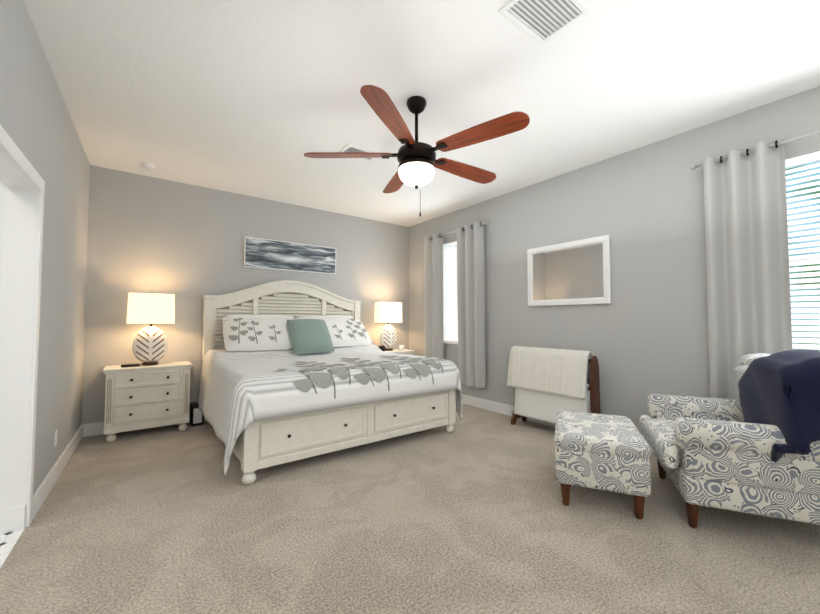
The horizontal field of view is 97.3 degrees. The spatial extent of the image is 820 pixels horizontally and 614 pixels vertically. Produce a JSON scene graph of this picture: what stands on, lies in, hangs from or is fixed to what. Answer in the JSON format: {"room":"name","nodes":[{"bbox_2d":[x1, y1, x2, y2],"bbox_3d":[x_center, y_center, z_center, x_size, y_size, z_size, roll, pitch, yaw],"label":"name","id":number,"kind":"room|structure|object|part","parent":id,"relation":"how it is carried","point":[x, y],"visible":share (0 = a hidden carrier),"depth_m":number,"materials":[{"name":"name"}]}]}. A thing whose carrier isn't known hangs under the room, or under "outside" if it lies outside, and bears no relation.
{"room":"bedroom","nodes":[
{"label":"bedroom","id":0,"kind":"room"},
{"bbox_2d":[0,181,4,290],"bbox_3d":[-3.290,-0.169,1.581,2.076,2.920,0.213,2,-3,-37],"label":"wall","id":1,"kind":"structure","parent":0,"point":[2,189],"depth_m":2.12,"materials":[{"name":"white paint"}]},
{"bbox_2d":[0,497,34,533],"bbox_3d":[-3.180,1.222,1.504,2.237,0.135,0.078,2,-3,-37],"label":"baseboard","id":2,"kind":"structure","parent":1,"relation":"attached to","point":[12,519],"depth_m":2.11,"materials":[{"name":"white wood"}]},
{"bbox_2d":[0,527,25,567],"bbox_3d":[-1.818,1.257,-0.426,2.352,0.080,4.825,2,-3,-37],"label":"floor","id":3,"kind":"structure","parent":0,"point":[9,540],"depth_m":2.00,"materials":[{"name":"white tile"}]},
{"bbox_2d":[0,0,89,494],"bbox_3d":[-1.561,-0.188,1.060,0.330,2.920,6.801,2,-3,-37],"label":"wall","id":4,"kind":"structure","parent":0,"point":[37,124],"depth_m":2.57,"materials":[{"name":"grey paint"}]},
{"bbox_2d":[0,125,44,527],"bbox_3d":[-1.861,0.233,1.483,0.206,2.110,1.749,2,-3,-37],"label":"door frame","id":5,"kind":"structure","parent":4,"relation":"attached to","point":[22,180],"depth_m":2.15,"materials":[{"name":"white wood"}]},
{"bbox_2d":[54,429,57,446],"bbox_3d":[-2.718,1.006,2.771,0.010,0.115,0.075,2,-3,-37],"label":"electrical outlet plate","id":6,"kind":"object","parent":4,"relation":"attached to","point":[55,437],"visible":0.98,"depth_m":2.75,"materials":[{"name":"white plastic"}]},
{"bbox_2d":[33,424,83,515],"bbox_3d":[-2.892,1.278,3.012,0.071,0.135,1.950,2,-3,-37],"label":"baseboard","id":7,"kind":"structure","parent":4,"relation":"attached to","point":[47,484],"depth_m":2.76,"materials":[{"name":"white wood"}]},
{"bbox_2d":[82,165,408,423],"bbox_3d":[-1.790,-0.034,5.228,4.610,2.920,0.140,2,-3,-37],"label":"wall","id":8,"kind":"structure","parent":0,"point":[183,243],"depth_m":4.46,"materials":[{"name":"grey paint"}]},
{"bbox_2d":[84,421,103,436],"bbox_3d":[-1.756,1.354,5.102,4.294,0.135,0.020,2,-3,-37],"label":"baseboard","id":9,"kind":"structure","parent":8,"relation":"attached to","point":[97,428],"depth_m":3.86,"materials":[{"name":"white wood"}]},
{"bbox_2d":[244,236,335,274],"bbox_3d":[-1.685,-0.725,5.222,1.325,0.410,0.036,2,-3,-37],"label":"canvas art","id":10,"kind":"object","parent":8,"relation":"attached to","point":[261,253],"visible":1,"depth_m":5.16,"materials":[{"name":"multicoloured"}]},
{"bbox_2d":[0,404,819,613],"bbox_3d":[0.101,1.357,2.254,4.830,0.080,6.800,2,-3,-37],"label":"floor carpet","id":11,"kind":"object","parent":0,"point":[471,513],"visible":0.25,"depth_m":2.03,"materials":[{"name":"beige carpet"}]},
{"bbox_2d":[103,361,192,441],"bbox_3d":[-2.872,1.010,3.975,0.776,0.740,0.444,2,-3,-37],"label":"nightstand","id":12,"kind":"object","parent":11,"relation":"on","point":[141,396],"visible":1,"depth_m":3.81,"materials":[{"name":"beige wood"}]},
{"bbox_2d":[121,364,139,366],"bbox_3d":[-2.957,0.618,3.820,0.160,0.026,0.060,2,-3,-37],"label":"case","id":13,"kind":"object","parent":12,"relation":"on","point":[129,365],"visible":1,"depth_m":3.80,"materials":[{"name":"black plastic"}]},
{"bbox_2d":[126,292,174,364],"bbox_3d":[-2.885,0.237,4.021,0.430,0.805,0.210,2,-3,-37],"label":"table lamp","id":14,"kind":"object","parent":12,"relation":"on","point":[150,345],"visible":1,"depth_m":3.95,"materials":[{"name":"white ceramic"}]},
{"bbox_2d":[189,402,203,425],"bbox_3d":[-2.545,1.272,4.304,0.130,0.240,0.226,2,-3,-37],"label":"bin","id":15,"kind":"object","parent":11,"relation":"on","point":[196,416],"visible":0.83,"depth_m":4.22,"materials":[{"name":"black plastic"}]},
{"bbox_2d":[197,280,461,484],"bbox_3d":[-1.007,0.491,4.213,2.433,1.795,2.341,2,-3,-37],"label":"bed","id":16,"kind":"object","parent":11,"relation":"on","point":[294,370],"visible":1,"depth_m":3.58,"materials":[{"name":"beige"}]},
{"bbox_2d":[222,315,293,327],"bbox_3d":[-1.913,0.309,4.673,0.920,0.424,0.331,2,-3,-37],"label":"pillow","id":17,"kind":"object","parent":16,"relation":"on","point":[229,321],"depth_m":4.52,"materials":[{"name":"white fabric"}]},
{"bbox_2d":[297,315,353,318],"bbox_3d":[-1.163,0.330,5.239,0.920,0.424,0.331,2,-3,-37],"label":"pillow","id":18,"kind":"object","parent":16,"relation":"on","point":[305,316],"depth_m":5.21,"materials":[{"name":"white fabric"}]},
{"bbox_2d":[384,349,413,354],"bbox_3d":[-0.342,1.080,5.883,0.736,0.740,0.444,2,-3,-37],"label":"nightstand","id":19,"kind":"object","parent":11,"relation":"on","point":[404,351],"visible":0.08,"depth_m":5.87,"materials":[{"name":"beige wood"}]},
{"bbox_2d":[374,301,401,350],"bbox_3d":[-0.355,0.307,5.929,0.430,0.805,0.210,2,-3,-37],"label":"table lamp","id":20,"kind":"object","parent":19,"relation":"on","point":[388,312],"visible":1,"depth_m":5.84,"materials":[{"name":"white ceramic"}]},
{"bbox_2d":[507,346,600,424],"bbox_3d":[1.574,0.922,4.013,0.299,0.920,0.986,2,-3,-37],"label":"rack","id":21,"kind":"object","parent":11,"relation":"on","point":[548,384],"visible":1,"depth_m":3.90,"materials":[{"name":"white fabric"}]},
{"bbox_2d":[554,411,650,519],"bbox_3d":[1.354,1.091,2.620,0.550,0.480,0.740,-1,-2,23],"label":"ottoman","id":22,"kind":"object","parent":11,"relation":"on","point":[611,453],"visible":1,"depth_m":2.32,"materials":[{"name":"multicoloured fabric"}]},
{"bbox_2d":[639,349,819,527],"bbox_3d":[2.115,0.788,2.345,0.950,1.065,1.014,-1,-2,23],"label":"armchair","id":23,"kind":"object","parent":11,"relation":"on","point":[754,449],"visible":1,"depth_m":2.03,"materials":[{"name":"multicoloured fabric"}]},
{"bbox_2d":[738,349,819,462],"bbox_3d":[2.256,0.546,2.089,0.741,0.600,0.671,2,-3,-37],"label":"throw","id":24,"kind":"object","parent":23,"relation":"on","point":[779,392],"depth_m":1.96,"materials":[{"name":"blue fabric"}]},
{"bbox_2d":[24,0,819,226],"bbox_3d":[-0.585,-1.670,1.847,6.750,0.100,7.000,2,-3,-37],"label":"ceiling","id":25,"kind":"structure","parent":0,"point":[256,98],"depth_m":2.56,"materials":[{"name":"white paint"}]},
{"bbox_2d":[141,162,154,168],"bbox_3d":[-2.837,-1.527,3.915,0.124,0.034,0.124,2,-3,-37],"label":"smoke detector","id":26,"kind":"object","parent":25,"relation":"attached to","point":[146,165],"visible":1,"depth_m":3.88,"materials":[{"name":"white plastic"}]},
{"bbox_2d":[339,144,374,161],"bbox_3d":[-0.503,-1.546,3.635,0.360,0.014,0.200,2,-3,-37],"label":"ceiling vent","id":27,"kind":"object","parent":25,"relation":"in","point":[350,148],"visible":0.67,"depth_m":3.57,"materials":[{"name":"white"}]},
{"bbox_2d":[304,85,529,216],"bbox_3d":[0.109,-1.136,2.807,1.592,0.896,1.653,2,-3,-37],"label":"ceiling fan","id":28,"kind":"object","parent":25,"relation":"hanging from","point":[418,162],"visible":1,"depth_m":2.64,"materials":[{"name":"brown wood"}]},
{"bbox_3d":[-0.443,-1.167,2.777,0.745,0.045,0.162,0,-2,1],"label":"blade","id":29,"kind":"part","parent":28,"relation":"part of","materials":[{"name":"brown wood"}]},
{"bbox_3d":[-0.107,-1.185,2.306,0.162,0.045,0.745,-1,-2,19],"label":"blade","id":30,"kind":"part","parent":28,"relation":"part of","materials":[{"name":"brown wood"}]},
{"bbox_3d":[-0.098,-1.150,3.242,0.162,0.045,0.745,1,-2,-17],"label":"blade","id":31,"kind":"part","parent":28,"relation":"part of","materials":[{"name":"brown wood"}]},
{"bbox_3d":[0.451,-1.157,3.058,0.745,0.045,0.162,1,-3,-35],"label":"blade","id":32,"kind":"part","parent":28,"relation":"part of","materials":[{"name":"brown wood"}]},
{"bbox_3d":[0.446,-1.178,2.479,0.745,0.045,0.162,-2,-3,37],"label":"blade","id":33,"kind":"part","parent":28,"relation":"part of","materials":[{"name":"brown wood"}]},
{"bbox_2d":[499,0,590,44],"bbox_3d":[0.735,-1.608,1.964,0.400,0.014,0.300,2,-3,-37],"label":"ceiling vent","id":34,"kind":"object","parent":25,"relation":"in","point":[541,22],"visible":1,"depth_m":1.99,"materials":[{"name":"white metal"}]},
{"bbox_2d":[409,86,819,434],"bbox_3d":[2.085,-0.087,3.805,0.140,2.920,6.800,2,-3,-37],"label":"wall","id":35,"kind":"structure","parent":0,"point":[643,335],"depth_m":3.60,"materials":[{"name":"grey paint"}]},
{"bbox_2d":[443,245,457,343],"bbox_3d":[0.731,-0.222,5.584,0.165,1.580,0.960,2,-3,-37],"label":"window","id":36,"kind":"structure","parent":35,"relation":"in","point":[447,342],"depth_m":5.62,"materials":[{"name":"white"}]},
{"bbox_2d":[443,241,457,341],"bbox_3d":[0.715,-0.238,5.572,0.057,1.548,0.892,2,-3,-37],"label":"window blinds","id":37,"kind":"object","parent":36,"relation":"attached to","point":[450,293],"visible":0.29,"depth_m":5.67,"materials":[{"name":"white plastic"}]},
{"bbox_2d":[421,221,487,388],"bbox_3d":[0.642,-0.018,5.478,0.146,2.305,1.450,2,-3,-37],"label":"window curtains","id":38,"kind":"object","parent":35,"relation":"attached to","point":[471,297],"visible":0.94,"depth_m":5.27,"materials":[{"name":"grey fabric"}]},
{"bbox_2d":[462,394,652,451],"bbox_3d":[2.021,1.303,3.706,0.020,0.135,6.800,2,-3,-37],"label":"baseboard","id":39,"kind":"structure","parent":35,"relation":"attached to","point":[489,405],"depth_m":4.86,"materials":[{"name":"white wood"}]},
{"bbox_2d":[527,235,610,305],"bbox_3d":[1.763,-0.376,4.099,0.031,0.710,0.980,2,-3,-37],"label":"wall mirror","id":40,"kind":"object","parent":35,"relation":"attached to","point":[577,272],"visible":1,"depth_m":4.04,"materials":[{"name":"white mirror"}]},
{"bbox_2d":[690,131,819,399],"bbox_3d":[3.040,-0.124,2.303,0.146,2.285,1.990,2,-3,-37],"label":"window curtains","id":41,"kind":"object","parent":35,"relation":"attached to","point":[747,267],"visible":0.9,"depth_m":2.83,"materials":[{"name":"grey fabric"}]},
{"bbox_2d":[785,159,819,261],"bbox_3d":[3.165,-0.340,2.361,0.165,1.580,1.240,2,-3,-37],"label":"window","id":42,"kind":"structure","parent":35,"relation":"in","point":[793,167],"depth_m":2.70,"materials":[{"name":"white"}]},
{"bbox_2d":[785,151,819,349],"bbox_3d":[3.148,-0.356,2.349,0.057,1.548,1.172,2,-3,-37],"label":"window blinds","id":43,"kind":"object","parent":42,"relation":"attached to","point":[806,158],"depth_m":2.66,"materials":[{"name":"white plastic"}]},
{"label":"outside","id":44,"kind":"structure","parent":0,"visible":0},
{"bbox_2d":[785,161,819,350],"bbox_3d":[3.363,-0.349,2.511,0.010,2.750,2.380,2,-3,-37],"label":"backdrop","id":45,"kind":"structure","parent":44,"point":[805,188],"depth_m":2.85,"materials":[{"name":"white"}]}
]}

